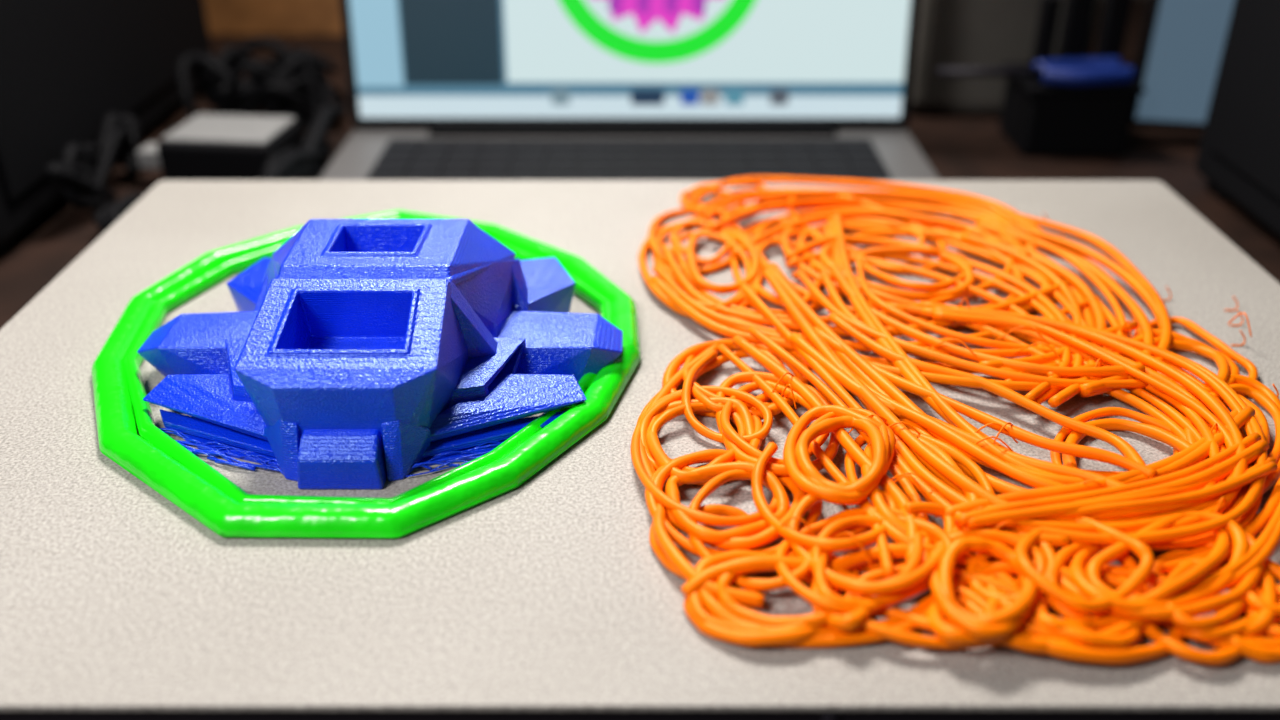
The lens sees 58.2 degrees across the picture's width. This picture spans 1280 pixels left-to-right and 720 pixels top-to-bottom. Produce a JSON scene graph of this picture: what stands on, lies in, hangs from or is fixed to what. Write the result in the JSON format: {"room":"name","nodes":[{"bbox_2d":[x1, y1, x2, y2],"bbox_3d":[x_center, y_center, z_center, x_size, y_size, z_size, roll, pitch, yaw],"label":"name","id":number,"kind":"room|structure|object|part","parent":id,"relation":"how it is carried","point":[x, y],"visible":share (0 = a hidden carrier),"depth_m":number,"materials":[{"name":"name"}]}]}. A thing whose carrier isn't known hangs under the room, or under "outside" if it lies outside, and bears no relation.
{"room":"workspace","nodes":[
{"label":"workspace","id":0,"kind":"room"},
{"bbox_2d":[1131,0,1234,129],"bbox_3d":[0.484,-0.254,0.736,0.296,0.240,0.137,0,29,0],"label":"computer monitor","id":1,"kind":"object","parent":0,"point":[1181,45],"depth_m":0.76,"materials":[{"name":"blue glass"}]},
{"bbox_3d":[0.000,0.991,0.427,4.400,0.050,2.800,0,29,0],"label":"floor","id":2,"kind":"structure","parent":0,"visible":0},
{"bbox_2d":[0,0,1279,329],"bbox_3d":[0.000,0.276,0.851,2.000,0.800,1.330,0,29,0],"label":"work table","id":3,"kind":"object","parent":2,"relation":"on","point":[956,146],"visible":0.02,"depth_m":0.75,"materials":[{"name":"brown wood"}]},
{"bbox_2d":[0,0,212,256],"bbox_3d":[-0.468,-0.317,0.665,0.265,0.420,0.369,0,29,0],"label":"computer tower","id":4,"kind":"object","parent":3,"relation":"on","point":[66,65],"visible":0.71,"depth_m":0.68,"materials":[{"name":"black plastic"}]},
{"bbox_2d":[45,37,348,231],"bbox_3d":[-0.266,-0.147,0.731,0.137,0.059,0.292,0,29,0],"label":"cable bundle","id":5,"kind":"object","parent":3,"relation":"on","point":[294,82],"visible":0.73,"depth_m":0.78,"materials":[{"name":"black plastic"}]},
{"bbox_2d":[137,114,303,180],"bbox_3d":[-0.265,-0.133,0.732,0.086,0.032,0.060,3,29,5],"label":"power adapter","id":6,"kind":"object","parent":3,"relation":"on","point":[205,146],"visible":0.89,"depth_m":0.71,"materials":[{"name":"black plastic"}]},
{"bbox_2d":[137,143,160,168],"bbox_3d":[-0.302,-0.127,0.717,0.015,0.012,0.018,3,29,5],"label":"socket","id":7,"kind":"object","parent":6,"relation":"attached to","point":[149,156],"depth_m":0.71,"materials":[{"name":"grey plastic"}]},
{"bbox_2d":[203,0,342,35],"bbox_3d":[-0.352,-0.378,1.121,0.335,0.090,0.150,0,29,0],"label":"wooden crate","id":8,"kind":"object","parent":3,"relation":"on","point":[224,17],"visible":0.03,"depth_m":1.07,"materials":[{"name":"brown wood"}]},
{"bbox_2d":[318,0,939,179],"bbox_3d":[-0.006,-0.217,0.646,0.375,0.258,0.226,0,29,0],"label":"laptop","id":9,"kind":"object","parent":3,"relation":"on","point":[438,89],"visible":0.71,"depth_m":0.75,"materials":[{"name":"grey metal"}]},
{"bbox_3d":[-0.172,-0.277,0.721,0.031,0.207,0.022,0,29,0],"label":"screen tool panel","id":10,"kind":"part","parent":9,"relation":"part of","materials":[{"name":"blue"}]},
{"bbox_3d":[-0.006,-0.270,0.729,0.375,0.244,0.031,0,29,0],"label":"lid","id":11,"kind":"part","parent":9,"relation":"part of","materials":[{"name":"black"}]},
{"bbox_2d":[0,180,1279,719],"bbox_3d":[0.010,0.017,0.439,0.509,0.050,0.361,0,29,0],"label":"board","id":12,"kind":"object","parent":3,"relation":"on","point":[549,596],"visible":0.46,"depth_m":0.32,"materials":[{"name":"beige metal"}]},
{"bbox_2d":[91,210,640,538],"bbox_3d":[-0.100,-0.010,0.428,0.201,0.007,0.242,0,29,0],"label":"ring","id":13,"kind":"object","parent":12,"relation":"on","point":[152,456],"visible":0.78,"depth_m":0.36,"materials":[{"name":"green plastic"}]},
{"bbox_2d":[138,219,622,488],"bbox_3d":[-0.090,-0.018,0.400,0.168,0.048,0.151,0,29,0],"label":"model","id":14,"kind":"object","parent":12,"relation":"on","point":[360,353],"visible":1,"depth_m":0.37},
{"bbox_3d":[-0.152,-0.004,0.406,0.044,0.017,0.032,0,29,0],"label":"arm","id":15,"kind":"part","parent":14,"relation":"part of"},
{"bbox_3d":[-0.028,-0.004,0.406,0.044,0.017,0.032,0,29,0],"label":"arm","id":16,"kind":"part","parent":14,"relation":"part of"},
{"bbox_2d":[630,176,1279,664],"bbox_3d":[0.113,-0.011,0.422,0.239,0.017,0.335,2,29,4],"label":"filament","id":17,"kind":"object","parent":12,"relation":"on","point":[1176,501],"visible":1,"depth_m":0.35,"materials":[{"name":"orange plastic"}]},
{"bbox_2d":[910,0,1100,113],"bbox_3d":[0.261,-0.303,0.831,0.138,0.235,0.118,0,29,0],"label":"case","id":18,"kind":"object","parent":3,"relation":"on","point":[950,33],"visible":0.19,"depth_m":0.82,"materials":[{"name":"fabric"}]},
{"bbox_2d":[999,0,1145,155],"bbox_3d":[0.290,-0.202,0.767,0.076,0.120,0.066,0,29,0],"label":"caddy","id":19,"kind":"object","parent":3,"relation":"on","point":[1039,119],"visible":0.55,"depth_m":0.76,"materials":[{"name":"black plastic"}]},
{"bbox_2d":[936,57,1135,86],"bbox_3d":[0.257,-0.189,0.753,0.124,0.012,0.038,0,29,0],"label":"pliers","id":20,"kind":"object","parent":19,"relation":"in","point":[1086,71],"visible":1,"depth_m":0.75,"materials":[{"name":"blue plastic"}]},
{"bbox_2d":[1195,0,1279,236],"bbox_3d":[0.471,-0.238,0.520,0.258,0.420,0.239,0,29,0],"label":"computer tower","id":21,"kind":"object","parent":3,"relation":"on","point":[1238,155],"visible":1,"depth_m":0.65,"materials":[{"name":"black plastic"}]},
{"bbox_3d":[0.344,-0.245,0.521,0.004,0.370,0.190,0,29,0],"label":"panel","id":22,"kind":"part","parent":21,"relation":"part of","materials":[{"name":"black plastic"}]}
]}

